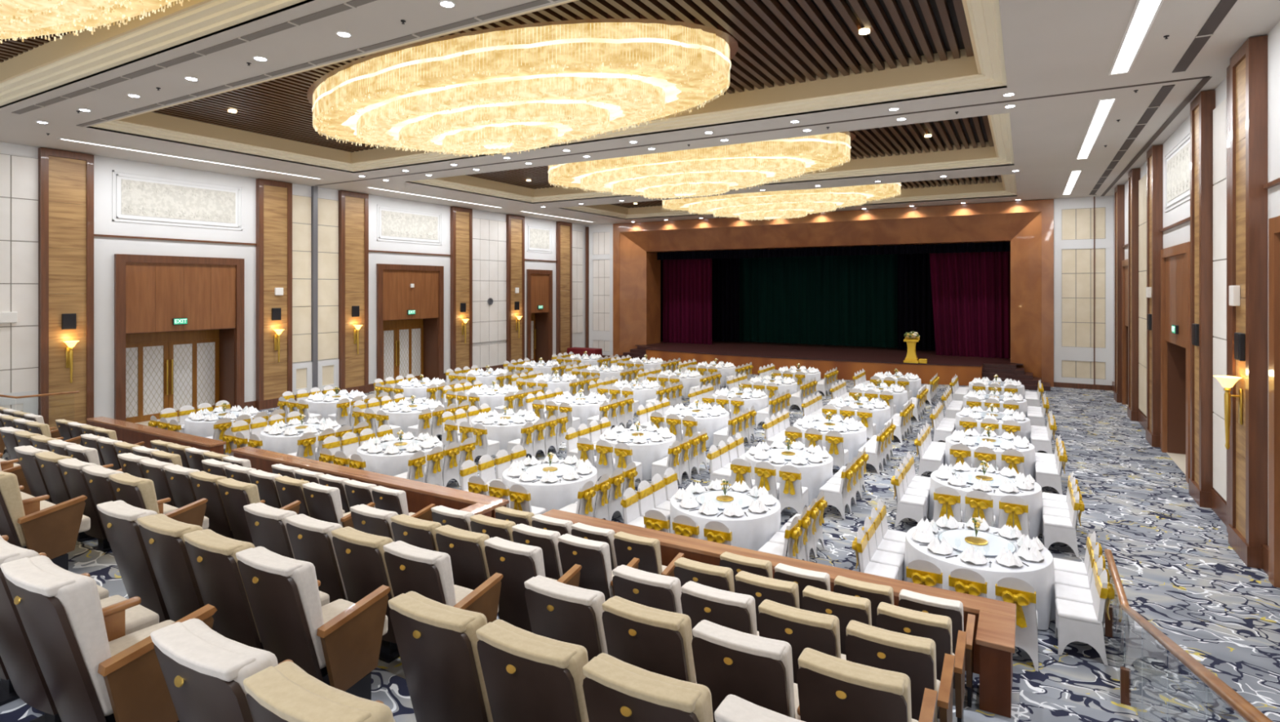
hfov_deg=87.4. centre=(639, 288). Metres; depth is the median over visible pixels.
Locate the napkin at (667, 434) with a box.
[660,429,672,438]
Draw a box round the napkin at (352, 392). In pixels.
[349,390,359,395]
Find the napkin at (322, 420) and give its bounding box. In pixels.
[319,417,331,424]
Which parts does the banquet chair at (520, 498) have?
sash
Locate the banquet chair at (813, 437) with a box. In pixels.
[804,428,825,451]
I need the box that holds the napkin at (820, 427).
[815,422,828,431]
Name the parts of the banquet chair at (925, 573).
sash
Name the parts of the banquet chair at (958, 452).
sash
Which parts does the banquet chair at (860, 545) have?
sash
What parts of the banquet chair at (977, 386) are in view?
sash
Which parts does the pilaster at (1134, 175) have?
wood panel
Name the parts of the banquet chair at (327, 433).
sash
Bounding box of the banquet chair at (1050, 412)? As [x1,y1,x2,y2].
[1031,410,1054,430]
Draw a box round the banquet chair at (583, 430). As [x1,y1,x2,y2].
[577,423,596,456]
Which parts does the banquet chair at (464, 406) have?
sash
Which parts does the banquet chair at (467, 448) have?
sash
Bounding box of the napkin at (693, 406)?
[688,402,697,408]
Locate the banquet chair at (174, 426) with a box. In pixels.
[167,419,181,432]
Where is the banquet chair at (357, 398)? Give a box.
[341,395,363,429]
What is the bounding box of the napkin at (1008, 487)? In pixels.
[998,479,1019,493]
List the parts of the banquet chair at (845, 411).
sash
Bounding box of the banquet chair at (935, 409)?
[934,406,955,431]
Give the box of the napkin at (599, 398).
[596,395,606,401]
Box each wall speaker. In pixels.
[62,313,75,329]
[271,307,280,320]
[351,306,359,317]
[460,302,466,312]
[514,302,519,310]
[1146,314,1151,330]
[1191,323,1199,346]
[1234,332,1245,361]
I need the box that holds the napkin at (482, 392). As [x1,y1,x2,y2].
[475,388,484,394]
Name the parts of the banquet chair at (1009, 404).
sash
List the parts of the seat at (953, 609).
panel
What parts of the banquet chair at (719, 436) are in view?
sash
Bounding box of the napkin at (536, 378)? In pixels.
[534,375,542,380]
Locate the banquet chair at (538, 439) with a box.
[532,418,546,457]
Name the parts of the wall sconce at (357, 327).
stem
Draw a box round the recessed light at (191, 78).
[184,76,199,80]
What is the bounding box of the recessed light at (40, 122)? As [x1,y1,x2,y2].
[35,120,48,124]
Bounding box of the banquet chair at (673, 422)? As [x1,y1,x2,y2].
[666,413,682,443]
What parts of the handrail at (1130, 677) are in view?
post, glass panel, post, glass panel, glass panel, glass panel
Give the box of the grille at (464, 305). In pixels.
[462,303,466,311]
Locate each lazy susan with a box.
[204,411,240,418]
[280,423,320,432]
[321,394,351,399]
[379,440,422,449]
[397,404,428,409]
[409,382,434,386]
[479,371,499,374]
[480,388,507,393]
[487,414,524,422]
[524,463,575,477]
[544,377,564,381]
[566,397,592,402]
[617,431,656,439]
[622,383,646,387]
[668,373,689,376]
[680,408,711,414]
[695,490,752,509]
[726,391,752,396]
[760,379,783,382]
[766,448,810,460]
[812,421,848,429]
[844,401,874,407]
[867,386,893,391]
[886,375,908,378]
[937,529,1016,556]
[955,471,1013,487]
[966,435,1013,446]
[973,412,1010,419]
[982,395,1008,399]
[986,381,1008,385]
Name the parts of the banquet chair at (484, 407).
sash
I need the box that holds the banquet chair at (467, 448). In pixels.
[458,437,475,486]
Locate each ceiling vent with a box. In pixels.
[11,0,377,114]
[75,0,558,126]
[1088,84,1174,195]
[1172,0,1237,72]
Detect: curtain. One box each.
[662,258,711,344]
[715,257,738,342]
[897,253,935,351]
[928,251,1010,358]
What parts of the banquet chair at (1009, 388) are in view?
sash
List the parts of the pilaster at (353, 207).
wood panel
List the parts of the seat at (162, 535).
number plate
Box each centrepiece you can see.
[217,403,230,415]
[295,414,307,428]
[332,386,340,397]
[394,430,407,445]
[407,395,417,407]
[491,381,497,391]
[500,406,511,419]
[542,452,557,471]
[576,389,585,399]
[631,421,644,435]
[632,376,639,386]
[692,400,702,412]
[715,479,733,502]
[735,384,742,395]
[768,373,774,382]
[781,438,795,455]
[795,363,800,371]
[823,412,835,426]
[854,393,862,404]
[876,379,884,389]
[964,517,987,545]
[975,460,992,480]
[982,426,995,442]
[986,404,997,416]
[989,386,999,397]
[991,374,1000,383]
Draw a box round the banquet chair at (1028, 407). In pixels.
[1027,394,1048,409]
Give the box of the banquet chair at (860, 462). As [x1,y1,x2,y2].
[832,452,864,502]
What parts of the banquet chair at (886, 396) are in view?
sash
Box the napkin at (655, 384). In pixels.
[651,382,659,386]
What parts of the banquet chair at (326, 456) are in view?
sash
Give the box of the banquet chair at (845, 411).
[840,406,855,420]
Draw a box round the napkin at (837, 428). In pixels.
[833,423,847,431]
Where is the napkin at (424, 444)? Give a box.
[420,440,435,448]
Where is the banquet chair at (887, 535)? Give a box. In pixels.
[875,499,906,543]
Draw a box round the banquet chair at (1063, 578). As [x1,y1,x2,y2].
[1054,543,1105,590]
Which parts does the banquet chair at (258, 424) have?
sash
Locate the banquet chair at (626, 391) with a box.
[622,386,639,417]
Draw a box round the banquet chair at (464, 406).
[457,401,469,422]
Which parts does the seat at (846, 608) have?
number plate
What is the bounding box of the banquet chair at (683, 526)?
[672,515,699,539]
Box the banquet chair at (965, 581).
[948,568,986,598]
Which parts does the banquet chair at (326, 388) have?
sash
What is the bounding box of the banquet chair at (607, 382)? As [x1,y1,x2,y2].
[604,377,611,392]
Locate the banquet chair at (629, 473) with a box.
[622,462,637,514]
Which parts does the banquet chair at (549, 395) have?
sash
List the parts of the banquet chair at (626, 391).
sash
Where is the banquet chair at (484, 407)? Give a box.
[479,403,490,414]
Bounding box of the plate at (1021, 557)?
[1018,556,1044,562]
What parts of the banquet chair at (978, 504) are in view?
sash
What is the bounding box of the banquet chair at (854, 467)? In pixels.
[826,457,858,511]
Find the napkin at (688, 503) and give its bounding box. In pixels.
[679,494,698,508]
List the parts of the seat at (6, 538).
armrest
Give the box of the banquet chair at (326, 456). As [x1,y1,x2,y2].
[319,448,334,463]
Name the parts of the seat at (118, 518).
number plate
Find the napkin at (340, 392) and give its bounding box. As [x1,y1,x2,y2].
[337,389,348,394]
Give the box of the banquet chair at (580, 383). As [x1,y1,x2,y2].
[568,377,585,395]
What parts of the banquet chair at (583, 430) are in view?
sash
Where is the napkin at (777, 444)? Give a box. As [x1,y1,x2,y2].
[770,440,785,448]
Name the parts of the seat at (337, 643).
number plate, panel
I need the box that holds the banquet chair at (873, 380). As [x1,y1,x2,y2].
[870,376,881,386]
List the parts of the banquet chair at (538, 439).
sash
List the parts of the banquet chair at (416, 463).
sash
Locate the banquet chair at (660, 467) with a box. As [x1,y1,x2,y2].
[651,440,681,484]
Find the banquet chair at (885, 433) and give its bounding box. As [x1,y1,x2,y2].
[862,425,888,469]
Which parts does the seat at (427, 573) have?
number plate, panel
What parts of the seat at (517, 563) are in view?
panel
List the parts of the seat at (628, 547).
panel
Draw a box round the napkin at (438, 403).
[431,400,441,405]
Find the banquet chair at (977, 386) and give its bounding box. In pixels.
[972,382,985,392]
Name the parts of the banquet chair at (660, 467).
sash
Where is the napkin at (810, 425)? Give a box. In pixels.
[801,420,814,428]
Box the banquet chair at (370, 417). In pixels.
[364,408,377,438]
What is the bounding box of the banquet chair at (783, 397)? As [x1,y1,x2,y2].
[767,391,786,413]
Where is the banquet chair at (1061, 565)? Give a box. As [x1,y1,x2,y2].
[1053,531,1102,576]
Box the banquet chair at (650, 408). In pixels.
[645,402,665,426]
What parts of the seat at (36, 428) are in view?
panel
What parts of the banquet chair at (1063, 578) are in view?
sash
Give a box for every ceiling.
[0,0,1279,225]
[0,31,71,62]
[151,0,973,152]
[465,115,994,189]
[609,175,1002,208]
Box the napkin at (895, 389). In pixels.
[893,386,902,392]
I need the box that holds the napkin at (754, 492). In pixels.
[749,485,768,497]
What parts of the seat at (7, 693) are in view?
armrest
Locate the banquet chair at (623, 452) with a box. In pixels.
[613,443,642,482]
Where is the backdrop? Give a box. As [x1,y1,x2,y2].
[711,253,897,347]
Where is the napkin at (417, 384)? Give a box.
[413,382,422,386]
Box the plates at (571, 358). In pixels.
[479,358,818,372]
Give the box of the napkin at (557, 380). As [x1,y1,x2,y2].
[551,377,559,382]
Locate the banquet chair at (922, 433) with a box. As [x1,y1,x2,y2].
[920,428,945,466]
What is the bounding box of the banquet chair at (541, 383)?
[537,379,554,397]
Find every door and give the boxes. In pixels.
[114,253,244,426]
[376,263,444,386]
[526,269,552,363]
[1121,258,1128,406]
[1160,241,1190,484]
[1268,215,1279,587]
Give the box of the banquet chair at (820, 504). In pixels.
[787,490,827,557]
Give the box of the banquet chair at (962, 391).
[951,377,968,393]
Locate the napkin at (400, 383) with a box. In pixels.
[397,380,405,385]
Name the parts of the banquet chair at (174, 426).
sash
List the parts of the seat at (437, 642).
number plate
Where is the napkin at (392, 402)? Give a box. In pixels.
[386,400,396,406]
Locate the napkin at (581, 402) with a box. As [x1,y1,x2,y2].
[575,398,585,404]
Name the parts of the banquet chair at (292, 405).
sash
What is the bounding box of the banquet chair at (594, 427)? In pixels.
[588,420,600,444]
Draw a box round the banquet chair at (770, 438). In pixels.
[762,417,785,446]
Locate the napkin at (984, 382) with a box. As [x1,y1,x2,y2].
[979,380,988,385]
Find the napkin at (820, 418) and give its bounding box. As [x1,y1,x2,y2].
[813,414,825,421]
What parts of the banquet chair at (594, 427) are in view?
sash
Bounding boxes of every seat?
[0,406,8,414]
[0,413,8,453]
[0,415,21,428]
[0,426,24,464]
[0,433,6,458]
[0,453,20,466]
[0,458,31,495]
[0,471,90,571]
[0,535,159,721]
[0,552,109,706]
[0,555,217,721]
[1,535,64,569]
[2,408,19,417]
[13,411,30,419]
[13,418,34,431]
[13,431,40,446]
[13,445,53,503]
[19,485,56,511]
[20,491,34,500]
[23,413,61,438]
[26,422,81,444]
[30,435,58,451]
[35,451,96,542]
[47,440,108,469]
[55,419,73,440]
[57,457,111,552]
[65,444,122,471]
[67,422,87,446]
[80,425,101,435]
[80,434,106,466]
[82,465,177,542]
[93,427,144,446]
[96,437,123,470]
[96,500,170,622]
[109,473,208,529]
[113,441,140,454]
[117,453,150,479]
[132,446,159,458]
[137,514,204,622]
[139,458,176,507]
[150,440,173,453]
[150,618,395,721]
[151,450,182,466]
[164,464,199,508]
[167,444,191,468]
[182,528,329,650]
[184,447,209,471]
[189,471,234,539]
[201,458,231,477]
[203,451,229,462]
[217,478,301,543]
[222,456,251,468]
[224,464,256,484]
[235,546,391,700]
[243,502,297,559]
[243,661,394,721]
[248,470,282,508]
[271,463,300,479]
[274,475,345,517]
[284,514,348,603]
[293,469,324,484]
[302,482,374,528]
[318,474,351,513]
[331,526,399,663]
[344,480,377,508]
[350,504,398,542]
[371,485,435,521]
[382,541,503,623]
[388,591,493,721]
[390,514,441,551]
[431,505,474,531]
[435,524,490,590]
[470,514,515,542]
[475,619,589,721]
[484,537,582,632]
[494,506,534,526]
[511,524,563,580]
[524,575,608,662]
[531,514,573,535]
[557,533,639,601]
[571,522,617,570]
[582,653,713,721]
[601,595,697,684]
[612,564,682,613]
[613,531,684,577]
[674,557,734,594]
[680,581,759,639]
[691,620,800,721]
[714,694,805,721]
[719,551,773,592]
[734,571,799,631]
[757,600,846,684]
[773,563,830,609]
[796,648,937,721]
[801,586,871,655]
[833,575,893,627]
[844,620,955,721]
[875,602,967,721]
[898,589,975,707]
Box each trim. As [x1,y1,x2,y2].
[0,0,212,83]
[0,0,314,107]
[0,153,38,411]
[0,390,38,415]
[87,0,1006,173]
[93,234,257,245]
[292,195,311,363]
[292,361,312,395]
[311,186,317,387]
[315,75,1212,196]
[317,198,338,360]
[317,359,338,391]
[368,249,451,256]
[407,112,1013,203]
[434,115,998,197]
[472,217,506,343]
[472,342,506,368]
[524,259,556,262]
[560,173,1017,219]
[572,230,582,333]
[582,174,1005,214]
[585,226,588,347]
[588,223,613,355]
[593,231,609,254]
[593,259,609,331]
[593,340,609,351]
[1053,195,1113,385]
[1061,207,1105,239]
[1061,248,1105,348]
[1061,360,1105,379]
[1093,196,1094,384]
[1138,173,1146,417]
[1160,217,1190,231]
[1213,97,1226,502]
[1226,65,1230,532]
[1263,177,1279,189]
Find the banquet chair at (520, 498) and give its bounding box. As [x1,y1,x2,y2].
[509,484,546,515]
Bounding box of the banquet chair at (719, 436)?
[713,413,737,447]
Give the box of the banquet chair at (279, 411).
[269,408,285,423]
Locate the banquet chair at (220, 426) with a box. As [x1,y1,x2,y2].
[205,417,231,449]
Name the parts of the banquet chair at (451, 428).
sash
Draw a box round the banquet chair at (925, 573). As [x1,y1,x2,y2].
[906,560,942,589]
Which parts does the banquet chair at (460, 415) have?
sash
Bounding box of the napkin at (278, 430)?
[267,425,282,434]
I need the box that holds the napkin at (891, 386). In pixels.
[889,384,897,388]
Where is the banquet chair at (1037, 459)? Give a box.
[1035,439,1065,463]
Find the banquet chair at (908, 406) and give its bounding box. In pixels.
[890,401,912,435]
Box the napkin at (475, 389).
[468,387,477,392]
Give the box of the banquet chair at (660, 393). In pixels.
[645,386,664,408]
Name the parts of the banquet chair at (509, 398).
sash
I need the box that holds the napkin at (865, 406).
[862,402,874,409]
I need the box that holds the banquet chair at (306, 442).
[287,432,315,460]
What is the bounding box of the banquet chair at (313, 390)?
[309,387,321,395]
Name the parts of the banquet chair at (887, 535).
sash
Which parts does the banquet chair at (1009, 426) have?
sash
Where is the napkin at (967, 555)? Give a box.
[960,545,987,564]
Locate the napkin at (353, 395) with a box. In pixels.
[351,393,360,398]
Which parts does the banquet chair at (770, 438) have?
sash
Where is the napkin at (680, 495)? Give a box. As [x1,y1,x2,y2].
[675,488,693,499]
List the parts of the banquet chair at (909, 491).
sash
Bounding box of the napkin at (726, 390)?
[720,387,728,392]
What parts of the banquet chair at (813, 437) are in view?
sash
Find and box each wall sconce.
[63,341,78,383]
[273,329,284,362]
[354,324,362,355]
[462,319,469,343]
[515,316,521,338]
[1213,375,1242,449]
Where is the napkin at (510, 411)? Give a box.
[502,408,514,414]
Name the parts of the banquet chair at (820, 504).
sash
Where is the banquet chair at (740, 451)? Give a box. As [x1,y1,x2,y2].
[734,432,745,458]
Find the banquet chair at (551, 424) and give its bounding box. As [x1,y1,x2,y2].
[544,415,557,456]
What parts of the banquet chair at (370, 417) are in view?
sash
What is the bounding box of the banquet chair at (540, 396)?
[535,391,546,410]
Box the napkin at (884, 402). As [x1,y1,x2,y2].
[877,400,887,405]
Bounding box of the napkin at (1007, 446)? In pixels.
[1000,440,1016,449]
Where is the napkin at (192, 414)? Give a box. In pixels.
[188,410,200,417]
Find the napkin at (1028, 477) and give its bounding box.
[1014,472,1035,483]
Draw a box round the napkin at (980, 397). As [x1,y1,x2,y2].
[974,394,984,399]
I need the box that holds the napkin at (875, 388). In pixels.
[871,386,880,392]
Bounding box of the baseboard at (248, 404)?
[244,364,503,408]
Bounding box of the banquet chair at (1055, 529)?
[1042,491,1084,558]
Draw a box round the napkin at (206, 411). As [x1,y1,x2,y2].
[199,408,209,414]
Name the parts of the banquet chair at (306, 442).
sash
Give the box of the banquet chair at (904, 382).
[897,377,911,400]
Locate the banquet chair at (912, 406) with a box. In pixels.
[893,399,914,432]
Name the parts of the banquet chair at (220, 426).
sash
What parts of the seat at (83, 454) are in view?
armrest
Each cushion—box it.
[0,415,21,421]
[0,426,24,434]
[0,471,26,546]
[0,535,39,568]
[0,555,113,715]
[2,408,19,413]
[13,411,30,416]
[13,418,34,424]
[13,431,40,439]
[13,445,49,456]
[21,515,90,547]
[23,413,44,423]
[26,422,51,437]
[30,435,58,444]
[35,451,72,463]
[40,500,56,511]
[47,440,76,449]
[55,419,73,424]
[57,457,96,471]
[65,444,100,465]
[67,422,87,427]
[80,425,101,431]
[80,434,106,441]
[82,465,124,479]
[93,427,117,440]
[96,437,123,447]
[96,500,157,526]
[96,584,109,599]
[100,595,159,635]
[109,473,159,514]
[117,453,150,466]
[139,458,174,471]
[150,440,173,448]
[150,618,278,719]
[163,503,177,514]
[182,528,261,642]
[184,447,209,460]
[201,516,208,529]
[217,478,260,504]
[235,546,325,668]
[274,475,310,517]
[302,482,343,527]
[319,591,329,606]
[331,526,394,598]
[371,485,408,515]
[382,541,456,606]
[453,585,498,613]
[484,537,545,577]
[557,533,613,598]
[613,531,662,574]
[720,551,773,578]
[735,571,799,608]
[758,600,840,658]
[774,563,830,591]
[793,683,800,720]
[802,586,871,626]
[834,575,893,605]
[840,653,846,660]
[876,602,952,655]
[898,589,963,631]
[936,680,940,715]
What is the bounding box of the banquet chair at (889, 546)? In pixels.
[868,507,905,555]
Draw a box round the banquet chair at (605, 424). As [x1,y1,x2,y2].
[599,417,611,435]
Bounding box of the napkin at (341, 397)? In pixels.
[338,394,349,400]
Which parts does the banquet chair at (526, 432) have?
sash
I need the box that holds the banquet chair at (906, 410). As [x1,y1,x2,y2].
[887,404,910,440]
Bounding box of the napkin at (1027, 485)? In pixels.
[1014,477,1034,489]
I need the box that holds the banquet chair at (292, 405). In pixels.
[287,398,311,413]
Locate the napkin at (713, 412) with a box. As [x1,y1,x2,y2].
[709,408,720,416]
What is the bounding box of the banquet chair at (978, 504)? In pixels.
[964,490,995,528]
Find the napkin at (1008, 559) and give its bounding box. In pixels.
[995,547,1023,567]
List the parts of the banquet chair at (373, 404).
sash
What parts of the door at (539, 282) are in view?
lattice panel, transom panel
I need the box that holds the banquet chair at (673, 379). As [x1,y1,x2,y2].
[669,375,684,399]
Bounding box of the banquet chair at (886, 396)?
[880,391,896,417]
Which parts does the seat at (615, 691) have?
number plate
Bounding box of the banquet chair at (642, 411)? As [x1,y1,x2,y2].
[635,404,650,428]
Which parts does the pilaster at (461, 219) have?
wood panel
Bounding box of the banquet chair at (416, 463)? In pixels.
[394,451,426,483]
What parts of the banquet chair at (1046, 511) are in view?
sash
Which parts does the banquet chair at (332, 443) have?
sash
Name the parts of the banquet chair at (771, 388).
sash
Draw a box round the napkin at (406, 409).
[400,404,411,412]
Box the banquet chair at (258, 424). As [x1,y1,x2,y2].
[250,417,267,438]
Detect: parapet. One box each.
[86,417,226,454]
[231,446,509,521]
[541,509,1016,718]
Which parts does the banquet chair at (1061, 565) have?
sash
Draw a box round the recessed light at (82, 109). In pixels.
[77,108,91,111]
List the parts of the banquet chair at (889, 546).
sash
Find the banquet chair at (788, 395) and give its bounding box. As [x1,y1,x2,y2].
[784,389,791,418]
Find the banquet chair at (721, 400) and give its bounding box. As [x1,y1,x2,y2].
[715,395,731,418]
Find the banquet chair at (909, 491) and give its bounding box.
[897,462,929,518]
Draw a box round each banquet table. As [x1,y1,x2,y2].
[184,410,259,437]
[260,422,341,454]
[305,393,366,426]
[356,437,443,476]
[379,402,444,436]
[396,381,438,399]
[465,371,507,386]
[466,387,519,412]
[471,413,539,457]
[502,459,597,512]
[521,363,559,375]
[533,376,579,392]
[551,395,608,431]
[571,357,603,366]
[588,367,622,384]
[600,428,675,480]
[613,382,661,413]
[633,360,662,370]
[657,373,702,399]
[665,407,728,448]
[670,485,780,551]
[695,364,735,386]
[712,391,768,423]
[744,445,832,506]
[748,378,797,406]
[779,368,821,393]
[793,419,866,466]
[826,400,890,438]
[852,386,907,413]
[880,374,921,397]
[903,522,1055,630]
[928,467,1043,539]
[944,434,1035,479]
[955,410,1031,444]
[962,394,1027,417]
[968,382,1025,399]
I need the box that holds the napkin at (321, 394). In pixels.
[313,391,323,396]
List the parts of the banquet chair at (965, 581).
sash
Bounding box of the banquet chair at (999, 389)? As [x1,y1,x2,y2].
[988,383,1001,395]
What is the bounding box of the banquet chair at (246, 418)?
[223,414,250,453]
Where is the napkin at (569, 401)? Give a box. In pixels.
[562,397,572,404]
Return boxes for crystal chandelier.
[0,0,190,43]
[306,13,737,156]
[546,130,856,199]
[662,182,901,221]
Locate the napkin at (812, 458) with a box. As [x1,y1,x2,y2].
[808,452,823,462]
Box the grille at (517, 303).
[515,302,519,309]
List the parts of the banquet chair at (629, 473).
sash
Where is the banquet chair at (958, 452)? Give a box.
[949,444,972,467]
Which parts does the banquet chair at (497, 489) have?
sash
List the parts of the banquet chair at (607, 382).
sash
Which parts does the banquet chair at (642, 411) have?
sash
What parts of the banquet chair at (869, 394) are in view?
sash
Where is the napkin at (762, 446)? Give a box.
[755,442,769,450]
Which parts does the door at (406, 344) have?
lattice panel, handle, handle, lattice panel, transom panel, lattice panel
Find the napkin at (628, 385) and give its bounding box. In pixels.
[622,384,631,388]
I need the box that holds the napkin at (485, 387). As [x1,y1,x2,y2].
[479,384,488,389]
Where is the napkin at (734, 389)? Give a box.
[730,386,739,391]
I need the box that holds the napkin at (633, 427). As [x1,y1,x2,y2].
[629,424,641,431]
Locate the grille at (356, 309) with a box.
[353,306,359,315]
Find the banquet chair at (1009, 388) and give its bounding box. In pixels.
[1004,384,1017,395]
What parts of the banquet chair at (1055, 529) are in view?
sash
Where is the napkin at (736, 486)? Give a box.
[731,480,749,492]
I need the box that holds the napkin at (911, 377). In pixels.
[908,374,916,379]
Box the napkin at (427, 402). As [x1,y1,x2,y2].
[424,398,433,404]
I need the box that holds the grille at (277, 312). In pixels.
[273,308,280,319]
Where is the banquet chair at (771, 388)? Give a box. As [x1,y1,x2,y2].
[766,382,778,406]
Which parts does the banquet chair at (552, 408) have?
sash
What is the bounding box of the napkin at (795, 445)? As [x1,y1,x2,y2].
[790,440,804,449]
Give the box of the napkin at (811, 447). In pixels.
[807,444,821,453]
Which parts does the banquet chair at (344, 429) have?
sash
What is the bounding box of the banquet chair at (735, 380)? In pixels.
[733,375,739,390]
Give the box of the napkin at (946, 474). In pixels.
[934,468,952,479]
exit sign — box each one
[172,318,187,324]
[407,310,415,315]
[537,305,542,309]
[1171,324,1178,334]
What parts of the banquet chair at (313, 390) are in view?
sash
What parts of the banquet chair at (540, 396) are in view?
sash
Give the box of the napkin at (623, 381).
[621,379,628,384]
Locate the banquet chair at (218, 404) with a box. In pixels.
[214,400,230,410]
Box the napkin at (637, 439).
[633,434,647,443]
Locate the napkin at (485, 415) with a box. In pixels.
[478,411,488,417]
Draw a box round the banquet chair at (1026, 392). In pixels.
[1025,379,1042,393]
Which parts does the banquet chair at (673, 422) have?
sash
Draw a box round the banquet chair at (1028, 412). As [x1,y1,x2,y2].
[1026,396,1048,426]
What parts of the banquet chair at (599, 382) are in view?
sash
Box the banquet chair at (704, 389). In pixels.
[701,385,708,395]
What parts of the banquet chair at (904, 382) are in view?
sash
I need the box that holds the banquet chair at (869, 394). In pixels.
[864,390,878,401]
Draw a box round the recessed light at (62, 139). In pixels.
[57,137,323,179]
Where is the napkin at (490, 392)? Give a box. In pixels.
[486,388,496,395]
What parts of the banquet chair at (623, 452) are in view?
sash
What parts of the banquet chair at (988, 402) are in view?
sash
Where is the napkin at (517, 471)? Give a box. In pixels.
[506,465,523,476]
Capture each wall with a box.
[0,142,586,418]
[660,259,662,341]
[1113,21,1279,546]
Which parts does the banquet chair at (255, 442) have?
sash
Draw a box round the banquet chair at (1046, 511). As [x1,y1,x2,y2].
[1042,484,1081,527]
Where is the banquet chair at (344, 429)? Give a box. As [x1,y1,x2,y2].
[335,425,352,452]
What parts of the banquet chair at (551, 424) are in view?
sash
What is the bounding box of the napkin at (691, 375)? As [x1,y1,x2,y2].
[688,373,696,377]
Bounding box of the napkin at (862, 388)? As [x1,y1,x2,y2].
[859,385,869,391]
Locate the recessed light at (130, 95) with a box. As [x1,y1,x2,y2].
[126,93,140,97]
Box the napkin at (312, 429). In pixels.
[303,426,317,433]
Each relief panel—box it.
[112,170,242,231]
[377,204,441,245]
[527,223,551,253]
[1164,131,1190,212]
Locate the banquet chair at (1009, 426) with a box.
[1001,420,1022,439]
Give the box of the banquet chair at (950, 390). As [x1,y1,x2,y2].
[946,386,963,403]
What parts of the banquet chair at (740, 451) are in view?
sash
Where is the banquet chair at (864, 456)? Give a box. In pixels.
[838,446,868,497]
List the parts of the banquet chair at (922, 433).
sash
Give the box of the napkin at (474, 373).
[472,371,479,375]
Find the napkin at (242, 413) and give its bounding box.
[238,410,251,416]
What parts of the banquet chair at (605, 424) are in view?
sash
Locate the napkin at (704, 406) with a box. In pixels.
[701,403,711,408]
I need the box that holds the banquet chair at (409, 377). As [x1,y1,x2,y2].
[405,374,415,382]
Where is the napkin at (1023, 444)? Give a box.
[1013,439,1029,448]
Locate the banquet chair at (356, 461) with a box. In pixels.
[349,453,365,471]
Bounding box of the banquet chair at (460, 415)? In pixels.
[454,408,466,430]
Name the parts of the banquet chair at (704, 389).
sash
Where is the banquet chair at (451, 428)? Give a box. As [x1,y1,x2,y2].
[444,419,460,454]
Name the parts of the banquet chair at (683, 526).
sash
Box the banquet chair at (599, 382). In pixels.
[596,378,609,398]
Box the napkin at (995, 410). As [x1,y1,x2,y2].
[986,407,999,413]
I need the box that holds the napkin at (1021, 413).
[1012,410,1026,417]
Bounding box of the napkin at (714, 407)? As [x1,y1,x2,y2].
[711,404,722,410]
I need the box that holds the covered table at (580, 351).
[567,347,602,357]
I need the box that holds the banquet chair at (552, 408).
[545,401,559,419]
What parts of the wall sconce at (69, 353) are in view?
stem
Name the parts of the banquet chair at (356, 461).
sash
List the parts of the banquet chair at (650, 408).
sash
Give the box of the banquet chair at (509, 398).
[494,391,515,413]
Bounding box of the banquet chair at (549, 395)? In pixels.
[545,390,554,404]
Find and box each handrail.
[0,391,79,399]
[1104,549,1273,721]
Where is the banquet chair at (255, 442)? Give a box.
[247,434,262,449]
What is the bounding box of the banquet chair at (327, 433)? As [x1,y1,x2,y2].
[315,428,334,461]
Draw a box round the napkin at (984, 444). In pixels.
[978,439,995,448]
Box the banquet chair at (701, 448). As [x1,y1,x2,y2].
[697,428,708,473]
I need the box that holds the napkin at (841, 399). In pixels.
[834,396,843,402]
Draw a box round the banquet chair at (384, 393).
[377,391,389,408]
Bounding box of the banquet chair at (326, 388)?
[322,386,334,395]
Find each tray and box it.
[295,426,307,428]
[394,442,407,445]
[500,416,511,419]
[542,466,557,471]
[631,432,644,435]
[715,495,733,502]
[781,451,795,455]
[823,422,835,426]
[964,537,987,545]
[975,475,992,480]
[982,438,995,442]
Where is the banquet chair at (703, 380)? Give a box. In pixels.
[689,374,706,391]
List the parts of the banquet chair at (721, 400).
sash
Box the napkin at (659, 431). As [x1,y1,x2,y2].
[657,426,670,434]
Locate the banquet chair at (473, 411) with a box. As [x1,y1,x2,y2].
[466,405,479,425]
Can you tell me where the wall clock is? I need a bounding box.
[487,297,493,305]
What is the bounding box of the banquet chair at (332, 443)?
[321,435,340,455]
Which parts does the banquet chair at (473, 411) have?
sash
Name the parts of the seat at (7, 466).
armrest, panel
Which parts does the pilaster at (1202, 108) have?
wood panel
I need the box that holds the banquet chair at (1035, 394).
[1025,381,1043,395]
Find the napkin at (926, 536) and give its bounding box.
[911,527,935,542]
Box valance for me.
[657,241,1010,260]
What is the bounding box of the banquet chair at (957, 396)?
[949,378,967,401]
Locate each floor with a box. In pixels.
[0,453,1019,721]
[177,373,1279,721]
[1018,678,1142,721]
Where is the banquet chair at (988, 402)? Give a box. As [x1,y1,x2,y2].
[984,398,999,412]
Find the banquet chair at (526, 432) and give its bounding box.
[507,422,533,457]
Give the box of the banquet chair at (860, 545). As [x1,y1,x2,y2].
[852,527,898,580]
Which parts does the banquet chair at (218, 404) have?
sash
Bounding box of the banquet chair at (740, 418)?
[720,411,744,439]
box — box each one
[274,288,283,295]
[515,288,519,293]
[919,359,927,364]
[1146,287,1151,297]
[1228,285,1239,306]
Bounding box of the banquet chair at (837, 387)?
[835,382,848,398]
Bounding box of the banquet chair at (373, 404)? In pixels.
[367,398,380,422]
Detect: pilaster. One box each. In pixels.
[38,147,93,431]
[255,178,292,410]
[338,190,368,393]
[450,206,472,373]
[506,214,524,363]
[555,221,572,355]
[1113,184,1124,403]
[1127,168,1140,421]
[1145,144,1163,447]
[1188,89,1215,508]
[1227,35,1267,569]
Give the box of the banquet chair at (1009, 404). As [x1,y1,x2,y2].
[1003,400,1018,412]
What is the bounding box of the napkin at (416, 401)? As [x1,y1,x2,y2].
[413,397,423,404]
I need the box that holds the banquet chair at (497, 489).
[488,480,510,508]
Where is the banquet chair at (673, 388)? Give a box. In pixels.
[669,382,677,406]

